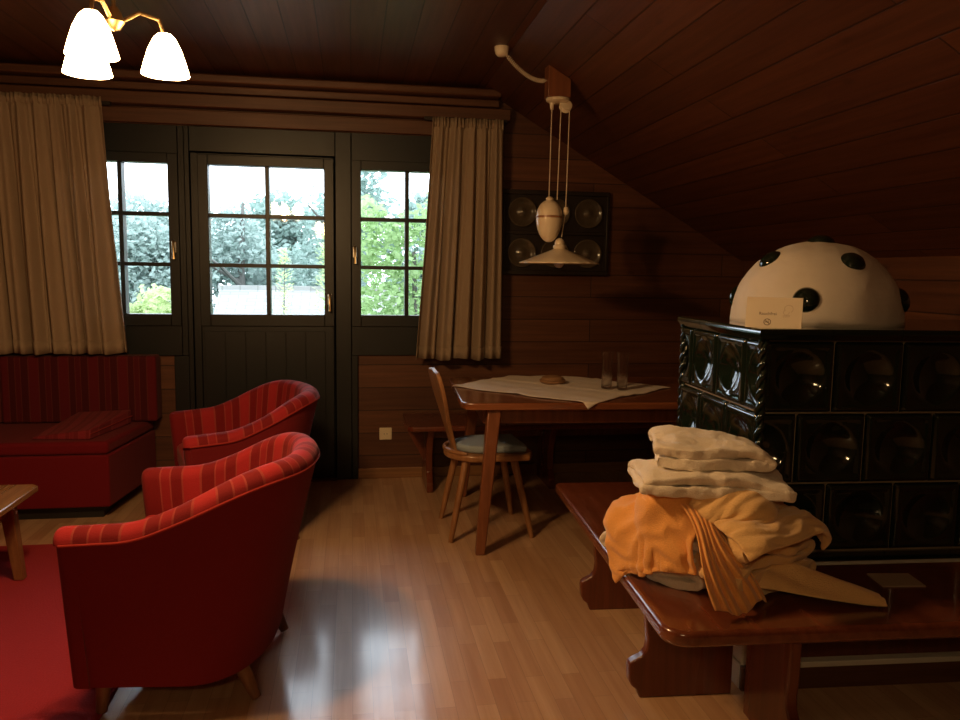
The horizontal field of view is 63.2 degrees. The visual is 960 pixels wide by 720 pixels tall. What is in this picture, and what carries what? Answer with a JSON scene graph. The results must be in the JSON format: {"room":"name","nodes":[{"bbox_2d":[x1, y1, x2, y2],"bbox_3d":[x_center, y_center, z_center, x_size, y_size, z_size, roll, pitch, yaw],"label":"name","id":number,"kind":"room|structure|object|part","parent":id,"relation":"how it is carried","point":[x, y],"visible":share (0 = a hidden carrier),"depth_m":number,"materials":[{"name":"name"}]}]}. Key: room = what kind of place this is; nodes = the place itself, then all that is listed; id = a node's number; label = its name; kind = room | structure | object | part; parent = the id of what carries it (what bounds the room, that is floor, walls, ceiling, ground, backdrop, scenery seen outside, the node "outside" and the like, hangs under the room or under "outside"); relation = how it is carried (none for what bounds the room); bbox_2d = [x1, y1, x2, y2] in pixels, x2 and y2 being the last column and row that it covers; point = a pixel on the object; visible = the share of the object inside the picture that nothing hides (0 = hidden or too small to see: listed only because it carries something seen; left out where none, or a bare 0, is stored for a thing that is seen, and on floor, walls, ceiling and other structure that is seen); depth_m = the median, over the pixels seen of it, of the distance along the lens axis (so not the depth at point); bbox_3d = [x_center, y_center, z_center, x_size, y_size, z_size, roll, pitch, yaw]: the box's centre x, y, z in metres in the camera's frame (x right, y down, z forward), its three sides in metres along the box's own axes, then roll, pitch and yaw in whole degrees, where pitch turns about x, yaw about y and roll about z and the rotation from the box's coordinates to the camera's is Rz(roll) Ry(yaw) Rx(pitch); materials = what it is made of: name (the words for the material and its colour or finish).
{"room":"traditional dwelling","nodes":[
{"label":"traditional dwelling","id":0,"kind":"room"},
{"bbox_2d":[0,0,547,88],"bbox_3d":[-1.716,-1.408,1.104,4.780,0.100,7.436,0,6,-9],"label":"ceiling","id":1,"kind":"structure","parent":0,"point":[448,43],"depth_m":4.01,"materials":[{"name":"brown wood"}]},
{"bbox_2d":[62,0,189,80],"bbox_3d":[-0.997,-1.133,2.121,0.354,0.650,0.344,0,6,-9],"label":"lamp","id":2,"kind":"object","parent":1,"relation":"hanging from","point":[90,45],"visible":1,"depth_m":2.18,"materials":[{"name":"brass"},{"name":"white frosted glass"}]},
{"bbox_3d":[-1.127,-0.878,2.236,0.132,0.112,0.132,0,6,-9],"label":"lamp shade","id":3,"kind":"part","parent":2,"relation":"part of","materials":[{"name":"white glass"}]},
{"bbox_3d":[-1.017,-0.854,2.042,0.132,0.112,0.132,0,6,-9],"label":"lamp shade","id":4,"kind":"part","parent":2,"relation":"part of","materials":[{"name":"white glass"}]},
{"bbox_3d":[-1.015,-0.941,2.086,0.031,0.058,0.117,0,6,-9],"label":"arm","id":5,"kind":"part","parent":2,"relation":"part of","materials":[{"name":"gold metal"}]},
{"bbox_3d":[-1.011,-1.196,2.134,0.011,0.470,0.012,0,6,-9],"label":"stem","id":6,"kind":"part","parent":2,"relation":"part of","materials":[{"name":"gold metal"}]},
{"bbox_3d":[-0.948,-0.953,2.199,0.119,0.058,0.012,-3,7,-29],"label":"arm","id":7,"kind":"part","parent":2,"relation":"part of","materials":[{"name":"gold metal"}]},
{"bbox_3d":[-0.902,-0.874,2.234,0.132,0.112,0.132,0,6,-9],"label":"lamp shade","id":8,"kind":"part","parent":2,"relation":"part of","materials":[{"name":"white glass"}]},
{"bbox_2d":[3,100,741,467],"bbox_3d":[-1.430,-0.573,5.141,7.050,2.750,0.200,0,6,-9],"label":"wall","id":9,"kind":"structure","parent":0,"point":[661,270],"depth_m":5.40,"materials":[{"name":"brown wood"}]},
{"bbox_2d":[101,101,111,105],"bbox_3d":[-2.672,-1.536,4.602,0.930,0.022,0.038,0,6,-9],"label":"rail","id":10,"kind":"object","parent":9,"relation":"attached to","point":[104,103],"visible":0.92,"depth_m":4.66,"materials":[{"name":"black wood"}]},
{"bbox_2d":[0,91,127,354],"bbox_3d":[-2.627,-0.798,4.646,0.935,1.542,0.142,0,6,-9],"label":"curtain","id":11,"kind":"object","parent":10,"relation":"hanging from","point":[60,291],"visible":1,"depth_m":4.65,"materials":[{"name":"beige fabric"}]},
{"bbox_2d":[84,122,188,355],"bbox_3d":[-2.240,-0.743,4.885,0.770,1.440,0.182,0,6,-9],"label":"window","id":12,"kind":"structure","parent":9,"relation":"in","point":[162,334],"depth_m":4.88,"materials":[{"name":"green paint"}]},
{"bbox_3d":[-2.241,-0.754,4.892,0.695,1.075,0.085,0,6,-9],"label":"sash","id":13,"kind":"part","parent":12,"relation":"part of","materials":[{"name":"green paint"}]},
{"bbox_3d":[-1.915,-0.689,4.879,0.022,0.114,0.052,0,6,-9],"label":"handle","id":14,"kind":"part","parent":12,"relation":"part of","materials":[{"name":"gold metal"}]},
{"bbox_2d":[0,75,499,108],"bbox_3d":[-1.633,-1.673,4.844,3.560,0.045,0.070,0,6,-9],"label":"trim","id":15,"kind":"structure","parent":9,"relation":"attached to","point":[4,79],"depth_m":4.84,"materials":[{"name":"brown wood"}]},
{"bbox_2d":[0,62,501,99],"bbox_3d":[-1.627,-1.721,4.804,3.560,0.050,0.140,0,6,-9],"label":"trim","id":16,"kind":"structure","parent":9,"relation":"attached to","point":[18,69],"depth_m":4.82,"materials":[{"name":"brown wood"}]},
{"bbox_2d":[0,84,510,123],"bbox_3d":[-1.597,-1.597,4.843,3.630,0.075,0.100,0,6,-9],"label":"curtain rail","id":17,"kind":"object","parent":9,"relation":"attached to","point":[117,97],"depth_m":4.85,"materials":[{"name":"brown wood"}]},
{"bbox_2d":[174,125,357,481],"bbox_3d":[-1.384,-0.330,5.089,1.162,2.280,0.212,0,6,-9],"label":"door","id":18,"kind":"structure","parent":9,"relation":"in","point":[231,355],"depth_m":5.04,"materials":[{"name":"green paint"}]},
{"bbox_3d":[-1.398,0.250,5.114,0.760,0.880,0.012,0,6,-9],"label":"kick panel","id":19,"kind":"part","parent":18,"relation":"part of","materials":[{"name":"green paint"}]},
{"bbox_3d":[-1.368,-0.757,5.036,0.839,1.075,0.085,0,6,-9],"label":"sash","id":20,"kind":"part","parent":18,"relation":"part of","materials":[{"name":"green paint"}]},
{"bbox_3d":[-0.976,-0.374,5.070,0.022,0.114,0.052,0,6,-9],"label":"handle","id":21,"kind":"part","parent":18,"relation":"part of","materials":[{"name":"gold metal"}]},
{"bbox_2d":[102,106,432,135],"bbox_3d":[-1.619,-1.508,4.880,3.600,0.090,0.040,0,6,-9],"label":"trim","id":22,"kind":"structure","parent":9,"relation":"attached to","point":[110,113],"depth_m":4.91,"materials":[{"name":"brown wood"}]},
{"bbox_2d":[379,428,391,439],"bbox_3d":[-0.639,0.500,5.283,0.084,0.084,0.016,0,6,-9],"label":"power socket","id":23,"kind":"object","parent":9,"relation":"attached to","point":[384,433],"visible":1,"depth_m":5.28,"materials":[{"name":"beige plastic"}]},
{"bbox_2d":[351,133,431,354],"bbox_3d":[-0.459,-0.749,5.178,0.780,1.440,0.182,0,6,-9],"label":"window","id":24,"kind":"structure","parent":9,"relation":"in","point":[406,154],"depth_m":5.11,"materials":[{"name":"green paint"}]},
{"bbox_3d":[-0.809,-0.683,5.062,0.022,0.114,0.052,0,6,-9],"label":"handle","id":25,"kind":"part","parent":24,"relation":"part of","materials":[{"name":"gold metal"}]},
{"bbox_2d":[424,116,506,123],"bbox_3d":[-0.092,-1.544,5.027,0.540,0.022,0.038,0,6,-9],"label":"rail","id":26,"kind":"object","parent":9,"relation":"attached to","point":[426,118],"visible":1,"depth_m":4.99,"materials":[{"name":"black wood"}]},
{"bbox_2d":[416,116,503,360],"bbox_3d":[-0.123,-0.772,5.058,0.577,1.554,0.119,0,6,-9],"label":"curtain","id":27,"kind":"object","parent":26,"relation":"hanging from","point":[461,299],"visible":1,"depth_m":5.05,"materials":[{"name":"beige fabric"}]},
{"bbox_2d":[358,461,628,478],"bbox_3d":[0.511,0.764,5.503,2.710,0.070,0.018,0,6,-9],"label":"baseboard","id":28,"kind":"structure","parent":9,"relation":"attached to","point":[388,472],"depth_m":5.43,"materials":[{"name":"brown wood"}]},
{"bbox_2d":[502,189,609,275],"bbox_3d":[0.514,-0.861,5.300,0.740,0.565,0.048,0,6,-9],"label":"panel","id":29,"kind":"object","parent":9,"relation":"attached to","point":[586,224],"visible":0.69,"depth_m":5.29,"materials":[{"name":"black wood"}]},
{"bbox_2d":[0,471,959,719],"bbox_3d":[-0.835,1.282,1.558,7.050,0.120,7.836,0,6,-9],"label":"floor","id":30,"kind":"structure","parent":0,"point":[387,618],"depth_m":3.06,"materials":[{"name":"laminate"}]},
{"bbox_2d":[0,544,116,719],"bbox_3d":[-2.435,1.111,2.271,2.525,0.012,3.190,0,6,-9],"label":"carpet","id":31,"kind":"object","parent":30,"relation":"on","point":[36,682],"visible":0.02,"depth_m":2.85,"materials":[{"name":"red carpet"}]},
{"bbox_2d":[0,484,37,579],"bbox_3d":[-2.345,0.819,2.951,0.925,0.418,1.000,0,6,-9],"label":"coffee table","id":32,"kind":"object","parent":31,"relation":"on","point":[11,496],"visible":1,"depth_m":3.40,"materials":[{"name":"brown wood"}]},
{"bbox_3d":[-2.054,0.784,3.425,0.068,0.392,0.098,0,6,-9],"label":"leg","id":33,"kind":"part","parent":32,"relation":"part of","materials":[{"name":"brown wood"}]},
{"bbox_2d":[0,354,161,519],"bbox_3d":[-2.895,0.428,4.519,1.850,0.855,0.700,0,6,-9],"label":"sofa","id":34,"kind":"object","parent":30,"relation":"on","point":[74,478],"visible":0.96,"depth_m":4.71,"materials":[{"name":"red fabric"}]},
{"bbox_2d":[0,355,4,422],"bbox_3d":[-3.382,0.177,4.698,0.950,0.412,0.135,0,6,-9],"label":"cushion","id":35,"kind":"object","parent":34,"relation":"on","point":[2,405],"depth_m":4.72,"materials":[{"name":"red fabric"}]},
{"bbox_3d":[-2.922,0.452,4.519,1.798,0.073,0.696,0,6,-9],"label":"mattress","id":36,"kind":"part","parent":34,"relation":"part of","materials":[{"name":"red fabric"}]},
{"bbox_2d":[0,354,161,422],"bbox_3d":[-2.467,0.174,4.848,0.896,0.412,0.135,0,6,-9],"label":"cushion","id":37,"kind":"object","parent":34,"relation":"on","point":[44,388],"depth_m":4.78,"materials":[{"name":"red fabric"}]},
{"bbox_2d":[32,410,131,438],"bbox_3d":[-2.320,0.373,4.578,0.323,0.084,0.510,1,6,2],"label":"pillow","id":38,"kind":"object","parent":34,"relation":"on","point":[82,425],"visible":1,"depth_m":4.53,"materials":[{"name":"red fabric"}]},
{"bbox_2d":[53,432,319,713],"bbox_3d":[-0.932,0.687,2.730,0.728,0.784,0.805,0,6,-3],"label":"armchair","id":39,"kind":"object","parent":30,"relation":"on","point":[192,591],"visible":1,"depth_m":2.37,"materials":[{"name":"red fabric"}]},
{"bbox_3d":[-1.228,0.764,2.367,0.091,0.461,0.063,0,6,-3],"label":"arm","id":40,"kind":"part","parent":39,"relation":"part of","materials":[{"name":"red fabric"}]},
{"bbox_3d":[-1.176,1.044,2.443,0.054,0.122,0.052,0,6,-3],"label":"leg","id":41,"kind":"part","parent":39,"relation":"part of","materials":[{"name":"brown wood"}]},
{"bbox_3d":[-0.758,1.038,2.538,0.089,0.134,0.052,0,6,-3],"label":"leg","id":42,"kind":"part","parent":39,"relation":"part of","materials":[{"name":"brown wood"}]},
{"bbox_3d":[-0.786,0.984,3.014,0.089,0.134,0.052,0,6,-3],"label":"leg","id":43,"kind":"part","parent":39,"relation":"part of","materials":[{"name":"brown wood"}]},
{"bbox_2d":[169,380,319,538],"bbox_3d":[-1.233,0.535,4.164,0.728,0.784,0.805,-2,7,-26],"label":"armchair","id":44,"kind":"object","parent":30,"relation":"on","point":[210,434],"visible":0.54,"depth_m":4.13,"materials":[{"name":"red fabric"}]},
{"bbox_3d":[-1.672,0.550,4.342,0.091,0.461,0.063,-2,7,-26],"label":"arm","id":45,"kind":"part","parent":44,"relation":"part of","materials":[{"name":"red fabric"}]},
{"bbox_2d":[177,443,184,465],"bbox_3d":[-1.292,0.532,4.135,0.540,0.119,0.592,-2,7,-26],"label":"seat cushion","id":46,"kind":"object","parent":44,"relation":"on","point":[180,456],"depth_m":4.14,"materials":[{"name":"red fabric"}]},
{"bbox_3d":[-1.361,0.625,3.717,0.091,0.461,0.063,-2,7,-26],"label":"arm","id":47,"kind":"part","parent":44,"relation":"part of","materials":[{"name":"red fabric"}]},
{"bbox_2d":[428,367,533,542],"bbox_3d":[-0.004,0.483,4.252,0.541,0.900,0.440,-1,7,-13],"label":"wooden chair","id":48,"kind":"object","parent":30,"relation":"on","point":[467,449],"visible":0.97,"depth_m":4.15,"materials":[{"name":"brown wood"}]},
{"bbox_3d":[-0.196,0.261,4.178,0.022,0.460,0.310,-16,10,-11],"label":"backrest","id":49,"kind":"part","parent":48,"relation":"part of","materials":[{"name":"brown wood"}]},
{"bbox_3d":[-0.174,0.702,4.401,0.145,0.425,0.041,6,8,37],"label":"leg","id":50,"kind":"part","parent":48,"relation":"part of","materials":[{"name":"brown wood"}]},
{"bbox_3d":[-0.150,0.473,4.214,0.100,0.023,0.337,-1,7,-13],"label":"rail","id":51,"kind":"part","parent":48,"relation":"part of","materials":[{"name":"brown wood"}]},
{"bbox_3d":[-0.113,0.738,4.092,0.040,0.426,0.156,6,8,38],"label":"leg","id":52,"kind":"part","parent":48,"relation":"part of","materials":[{"name":"brown wood"}]},
{"bbox_3d":[0.033,0.495,4.260,0.465,0.037,0.399,-1,7,-13],"label":"seat","id":53,"kind":"part","parent":48,"relation":"part of","materials":[{"name":"brown wood"}]},
{"bbox_2d":[455,434,526,453],"bbox_3d":[0.038,0.457,4.257,0.375,0.040,0.325,-1,7,-13],"label":"seat cushion","id":54,"kind":"object","parent":48,"relation":"on","point":[507,443],"depth_m":4.15,"materials":[{"name":"grey fabric"}]},
{"bbox_3d":[0.152,0.699,4.476,0.041,0.425,0.152,5,8,33],"label":"leg","id":55,"kind":"part","parent":48,"relation":"part of","materials":[{"name":"brown wood"}]},
{"bbox_3d":[0.226,0.734,4.169,0.152,0.425,0.041,5,7,30],"label":"leg","id":56,"kind":"part","parent":48,"relation":"part of","materials":[{"name":"brown wood"}]},
{"bbox_2d":[403,413,671,492],"bbox_3d":[0.654,0.605,5.247,2.330,0.447,0.480,0,6,-9],"label":"bench","id":57,"kind":"object","parent":30,"relation":"on","point":[422,428],"visible":0.62,"depth_m":5.10,"materials":[{"name":"brown wood"}]},
{"bbox_3d":[-0.340,0.623,5.096,0.040,0.415,0.398,0,6,-9],"label":"leg","id":58,"kind":"part","parent":57,"relation":"part of","materials":[{"name":"brown wood"}]},
{"bbox_3d":[0.662,0.399,5.224,2.320,0.032,0.480,0,6,-9],"label":"seat","id":59,"kind":"part","parent":57,"relation":"part of","materials":[{"name":"brown wood"}]},
{"bbox_3d":[0.450,0.621,5.226,0.040,0.415,0.398,0,6,-9],"label":"leg","id":60,"kind":"part","parent":57,"relation":"part of","materials":[{"name":"brown wood"}]},
{"bbox_3d":[1.239,0.618,5.355,0.040,0.415,0.398,0,6,-9],"label":"leg","id":61,"kind":"part","parent":57,"relation":"part of","materials":[{"name":"brown wood"}]},
{"bbox_2d":[449,377,679,554],"bbox_3d":[0.649,0.538,4.442,1.600,0.760,1.067,0,6,-6],"label":"dining table","id":62,"kind":"object","parent":30,"relation":"on","point":[493,408],"visible":0.46,"depth_m":3.97,"materials":[{"name":"brown wood"}]},
{"bbox_3d":[-0.059,0.501,4.833,0.089,0.724,0.179,-4,8,-40],"label":"leg","id":63,"kind":"part","parent":62,"relation":"part of","materials":[{"name":"brown wood"}]},
{"bbox_3d":[0.044,0.607,3.909,0.089,0.724,0.179,4,7,27],"label":"leg","id":64,"kind":"part","parent":62,"relation":"part of","materials":[{"name":"brown wood"}]},
{"bbox_2d":[452,375,670,408],"bbox_3d":[0.454,0.236,4.435,0.966,0.194,0.858,6,8,38],"label":"tablecloth","id":65,"kind":"object","parent":62,"relation":"on","point":[589,391],"visible":0.83,"depth_m":4.34,"materials":[{"name":"beige fabric"}]},
{"bbox_2d":[539,375,565,384],"bbox_3d":[0.419,0.111,4.508,0.152,0.047,0.152,0,6,-9],"label":"basket","id":66,"kind":"object","parent":65,"relation":"on","point":[548,379],"visible":1,"depth_m":4.46,"materials":[{"name":"brown wicker"}]},
{"bbox_3d":[0.419,0.099,4.507,0.142,0.024,0.142,0,6,-9],"label":"lid","id":67,"kind":"part","parent":66,"relation":"part of","materials":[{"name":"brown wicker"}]},
{"bbox_2d":[601,351,613,388],"bbox_3d":[0.706,0.055,4.335,0.073,0.205,0.073,0,6,-9],"label":"drinking glass","id":68,"kind":"object","parent":65,"relation":"on","point":[607,356],"visible":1,"depth_m":4.31,"materials":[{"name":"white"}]},
{"bbox_2d":[616,352,629,389],"bbox_3d":[0.785,0.060,4.298,0.073,0.205,0.073,0,6,-9],"label":"drinking glass","id":69,"kind":"object","parent":65,"relation":"on","point":[622,357],"visible":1,"depth_m":4.28,"materials":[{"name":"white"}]},
{"bbox_2d":[555,482,959,719],"bbox_3d":[1.304,0.872,2.946,1.785,0.450,1.515,0,6,-6],"label":"bench","id":70,"kind":"object","parent":30,"relation":"on","point":[687,649],"visible":0.7,"depth_m":2.35,"materials":[{"name":"brown wood"}]},
{"bbox_3d":[0.599,0.846,3.279,0.358,0.405,0.036,0,6,-6],"label":"leg","id":71,"kind":"part","parent":70,"relation":"part of","materials":[{"name":"brown wood"}]},
{"bbox_2d":[599,531,706,590],"bbox_3d":[0.640,0.590,2.548,0.311,0.186,0.456,-4,8,-37],"label":"folded towel","id":72,"kind":"object","parent":70,"relation":"on","point":[687,582],"visible":0.05,"depth_m":2.38,"materials":[{"name":"fabric"}]},
{"bbox_2d":[603,491,696,582],"bbox_3d":[0.597,0.539,2.517,0.359,0.358,0.342,6,8,41],"label":"towel","id":73,"kind":"object","parent":72,"relation":"on","point":[648,534],"visible":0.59,"depth_m":2.38,"materials":[{"name":"orange fabric"}]},
{"bbox_2d":[627,459,796,502],"bbox_3d":[0.712,0.349,2.421,0.480,0.104,0.314,1,6,5],"label":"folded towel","id":74,"kind":"object","parent":73,"relation":"on","point":[651,478],"visible":0.69,"depth_m":2.30,"materials":[{"name":"beige fabric"}]},
{"bbox_2d":[648,424,776,471],"bbox_3d":[0.717,0.272,2.439,0.369,0.104,0.261,2,7,11],"label":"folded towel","id":75,"kind":"object","parent":74,"relation":"on","point":[691,449],"visible":1,"depth_m":2.34,"materials":[{"name":"beige fabric"}]},
{"bbox_3d":[0.670,0.923,2.607,0.358,0.405,0.036,0,6,-6],"label":"leg","id":76,"kind":"part","parent":70,"relation":"part of","materials":[{"name":"brown wood"}]},
{"bbox_2d":[681,504,766,615],"bbox_3d":[0.718,0.570,2.265,0.222,0.267,0.237,0,6,-9],"label":"towel","id":77,"kind":"object","parent":70,"relation":"on","point":[720,567],"visible":0.84,"depth_m":2.21,"materials":[{"name":"orange fabric"}]},
{"bbox_2d":[693,532,815,594],"bbox_3d":[0.836,0.586,2.380,0.435,0.226,0.231,-3,8,-33],"label":"folded towel","id":78,"kind":"object","parent":70,"relation":"on","point":[797,553],"visible":0.25,"depth_m":2.31,"materials":[{"name":"fabric"}]},
{"bbox_2d":[689,487,831,561],"bbox_3d":[0.851,0.475,2.331,0.408,0.207,0.253,-4,8,-34],"label":"blanket","id":79,"kind":"object","parent":78,"relation":"on","point":[758,525],"visible":0.78,"depth_m":2.25,"materials":[{"name":"orange fabric"}]},
{"bbox_3d":[1.308,0.671,2.924,1.785,0.045,1.515,0,6,-6],"label":"seat","id":80,"kind":"part","parent":70,"relation":"part of","materials":[{"name":"brown wood"}]},
{"bbox_3d":[0.886,0.956,2.341,0.036,0.405,0.323,0,6,-6],"label":"leg","id":81,"kind":"part","parent":70,"relation":"part of","materials":[{"name":"brown wood"}]},
{"bbox_2d":[751,562,887,606],"bbox_3d":[0.953,0.632,2.385,0.475,0.124,0.261,2,6,6],"label":"towel","id":82,"kind":"object","parent":70,"relation":"on","point":[794,578],"visible":0.65,"depth_m":2.28,"materials":[{"name":"beige fabric"}]},
{"bbox_2d":[867,573,925,586],"bbox_3d":[1.318,0.697,2.472,0.144,0.004,0.104,1,6,-3],"label":"booklet","id":83,"kind":"object","parent":70,"relation":"on","point":[884,579],"visible":1,"depth_m":2.46,"materials":[{"name":"paper"}]},
{"bbox_2d":[676,235,959,690],"bbox_3d":[1.500,0.314,2.974,1.310,1.558,0.744,0,6,-6],"label":"stove","id":84,"kind":"object","parent":30,"relation":"on","point":[856,408],"visible":0.75,"depth_m":2.63,"materials":[{"name":"black tile"}]},
{"bbox_3d":[0.839,0.211,3.249,0.037,0.718,0.037,0,6,-6],"label":"rope moulding","id":85,"kind":"part","parent":84,"relation":"part of","materials":[{"name":"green ceramic"}]},
{"bbox_3d":[1.002,-0.253,3.054,0.046,0.094,0.094,24,16,25],"label":"glazed knob","id":86,"kind":"part","parent":84,"relation":"part of","materials":[{"name":"green ceramic"}]},
{"bbox_3d":[0.851,1.042,3.001,0.010,0.085,0.681,0,6,-6],"label":"skirting","id":87,"kind":"part","parent":84,"relation":"part of","materials":[{"name":"white paint"}]},
{"bbox_3d":[0.912,0.289,2.559,0.037,0.718,0.037,0,6,-6],"label":"rope moulding","id":88,"kind":"part","parent":84,"relation":"part of","materials":[{"name":"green ceramic"}]},
{"bbox_3d":[1.064,-0.369,2.863,0.094,0.046,0.094,-40,12,-4],"label":"glazed knob","id":89,"kind":"part","parent":84,"relation":"part of","materials":[{"name":"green ceramic"}]},
{"bbox_2d":[745,297,802,328],"bbox_3d":[0.968,-0.156,2.568,0.172,0.099,0.073,4,7,24],"label":"folded card","id":90,"kind":"object","parent":84,"relation":"on","point":[761,312],"visible":1,"depth_m":2.55,"materials":[{"name":"beige paper"}]},
{"bbox_3d":[1.114,-0.207,2.665,0.094,0.094,0.046,4,-11,29],"label":"glazed knob","id":91,"kind":"part","parent":84,"relation":"part of","materials":[{"name":"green ceramic"}]},
{"bbox_3d":[1.505,-0.119,2.924,1.308,0.037,0.742,0,6,-6],"label":"cornice","id":92,"kind":"part","parent":84,"relation":"part of","materials":[{"name":"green ceramic"}]},
{"bbox_3d":[1.261,-0.440,2.883,0.100,0.046,0.100,-2,9,-26],"label":"glazed knob","id":93,"kind":"part","parent":84,"relation":"part of","materials":[{"name":"green ceramic"}]},
{"bbox_3d":[1.530,1.084,2.721,1.298,0.085,0.020,0,6,-6],"label":"skirting","id":94,"kind":"part","parent":84,"relation":"part of","materials":[{"name":"brown wood"}]},
{"bbox_3d":[1.294,-0.341,2.704,0.094,0.046,0.094,0,49,-11],"label":"glazed knob","id":95,"kind":"part","parent":84,"relation":"part of","materials":[{"name":"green ceramic"}]},
{"bbox_3d":[1.581,0.867,2.710,1.160,0.340,0.009,0,6,-6],"label":"fire door panel","id":96,"kind":"part","parent":84,"relation":"part of","materials":[{"name":"brown wood"}]},
{"bbox_3d":[1.500,0.623,3.015,1.294,0.031,0.728,0,6,-6],"label":"rail","id":97,"kind":"part","parent":84,"relation":"part of","materials":[{"name":"green ceramic"}]},
{"bbox_3d":[1.506,-0.214,2.777,0.046,0.094,0.094,-16,-3,29],"label":"glazed knob","id":98,"kind":"part","parent":84,"relation":"part of","materials":[{"name":"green ceramic"}]},
{"bbox_2d":[484,0,959,260],"bbox_3d":[1.629,-0.836,1.722,2.059,1.247,7.437,0,6,-9],"label":"ceiling","id":99,"kind":"structure","parent":0,"point":[762,127],"depth_m":3.39,"materials":[{"name":"brown wood"}]},
{"bbox_2d":[494,45,598,267],"bbox_3d":[0.400,-1.085,4.206,0.544,1.170,0.439,-3,7,-31],"label":"pendant lamp","id":100,"kind":"object","parent":99,"relation":"hanging from","point":[557,91],"visible":1,"depth_m":4.19,"materials":[{"name":"white ceramic"}]},
{"bbox_3d":[0.381,-1.107,4.220,0.010,0.490,0.006,0,6,-9],"label":"cord","id":101,"kind":"part","parent":100,"relation":"part of","materials":[{"name":"white"}]},
{"bbox_3d":[0.436,-0.572,4.290,0.440,0.086,0.440,0,6,-9],"label":"lamp shade","id":102,"kind":"part","parent":100,"relation":"part of","materials":[{"name":"beige ceramic"}]},
{"bbox_3d":[0.435,-0.555,4.292,0.062,0.100,0.062,0,6,-9],"label":"light bulb","id":103,"kind":"part","parent":100,"relation":"part of","materials":[{"name":"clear glass"}]},
{"bbox_3d":[0.427,-1.116,4.217,0.014,0.490,0.007,1,6,5],"label":"cord","id":104,"kind":"part","parent":100,"relation":"part of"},
{"bbox_3d":[0.465,-1.016,4.236,0.031,0.691,0.010,2,6,9],"label":"cord","id":105,"kind":"part","parent":100,"relation":"part of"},
{"bbox_2d":[741,256,959,319],"bbox_3d":[2.557,0.456,2.022,0.200,1.520,7.436,0,6,-9],"label":"wall","id":106,"kind":"structure","parent":0,"point":[932,284],"depth_m":3.76,"materials":[{"name":"brown wood"}]},
{"bbox_3d":[-3.766,1.472,22.924,28.000,0.150,34.164,0,6,-9],"label":"ground","id":107,"kind":"structure","parent":0,"visible":0},
{"bbox_2d":[129,283,170,312],"bbox_3d":[-3.431,1.111,8.023,1.766,3.904,0.757,0,6,-9],"label":"flowering shrub","id":108,"kind":"object","parent":107,"relation":"on","point":[155,300],"visible":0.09,"depth_m":7.77,"materials":[{"name":"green plant"}]},
{"bbox_2d":[110,188,212,295],"bbox_3d":[-10.001,-1.824,22.589,4.796,6.296,4.696,5,7,30],"label":"leafy tree","id":109,"kind":"object","parent":107,"relation":"on","point":[147,205],"visible":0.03,"depth_m":22.12,"materials":[{"name":"green plant"}]},
{"bbox_2d":[113,210,222,311],"bbox_3d":[-6.701,-0.381,15.585,4.126,5.092,3.388,0,6,-9],"label":"leafy tree","id":110,"kind":"object","parent":107,"relation":"on","point":[146,242],"visible":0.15,"depth_m":14.68,"materials":[{"name":"green plant"}]},
{"bbox_2d":[211,200,324,307],"bbox_3d":[-4.748,-0.703,16.909,4.555,5.493,4.346,-5,9,-42],"label":"leafy tree","id":111,"kind":"object","parent":107,"relation":"on","point":[222,240],"visible":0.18,"depth_m":16.68,"materials":[{"name":"green plant"}]},
{"bbox_2d":[273,248,295,313],"bbox_3d":[-1.975,0.981,7.944,0.370,4.221,0.337,0,6,-9],"label":"young sapling","id":112,"kind":"object","parent":107,"relation":"on","point":[284,258],"visible":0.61,"depth_m":7.74,"materials":[{"name":"green plant"}]},
{"bbox_3d":[-1.966,0.991,7.948,0.050,4.200,0.039,2,7,13],"label":"stem","id":113,"kind":"part","parent":112,"relation":"part of","materials":[{"name":"green plant"}]},
{"bbox_2d":[215,188,380,286],"bbox_3d":[-5.326,-1.707,22.284,4.801,6.273,4.942,0,6,-9],"label":"leafy tree","id":114,"kind":"object","parent":107,"relation":"on","point":[286,231],"visible":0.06,"depth_m":21.48,"materials":[{"name":"green plant"}]},
{"bbox_2d":[213,285,399,314],"bbox_3d":[-2.226,0.924,10.347,2.300,3.790,3.588,0,6,-9],"label":"shed","id":115,"kind":"object","parent":107,"relation":"on","point":[231,299],"visible":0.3,"depth_m":9.80,"materials":[{"name":"white"}]},
{"bbox_2d":[309,232,324,313],"bbox_3d":[-1.488,0.952,7.606,0.418,4.369,0.417,0,6,-9],"label":"young sapling","id":116,"kind":"object","parent":107,"relation":"on","point":[322,237],"visible":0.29,"depth_m":7.41,"materials":[{"name":"green plant"}]},
{"bbox_2d":[271,171,401,286],"bbox_3d":[-2.512,-0.770,14.369,3.688,6.260,3.162,0,6,-9],"label":"leafy tree","id":117,"kind":"object","parent":107,"relation":"on","point":[297,254],"visible":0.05,"depth_m":13.84,"materials":[{"name":"green plant"}]},
{"bbox_2d":[361,192,427,314],"bbox_3d":[-0.722,0.703,8.014,1.657,4.797,0.815,0,6,-9],"label":"tree","id":118,"kind":"object","parent":107,"relation":"on","point":[370,259],"visible":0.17,"depth_m":7.70,"materials":[{"name":"green plant"}]},
{"bbox_3d":[-0.682,0.998,8.065,0.139,4.202,0.112,-3,8,-32],"label":"stem","id":119,"kind":"part","parent":118,"relation":"part of","materials":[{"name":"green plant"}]},
{"bbox_2d":[375,190,427,310],"bbox_3d":[-0.605,-0.347,13.488,2.814,5.674,2.759,3,7,22],"label":"leafy tree","id":120,"kind":"object","parent":107,"relation":"on","point":[417,197],"visible":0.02,"depth_m":13.13,"materials":[{"name":"green plant"}]}
]}

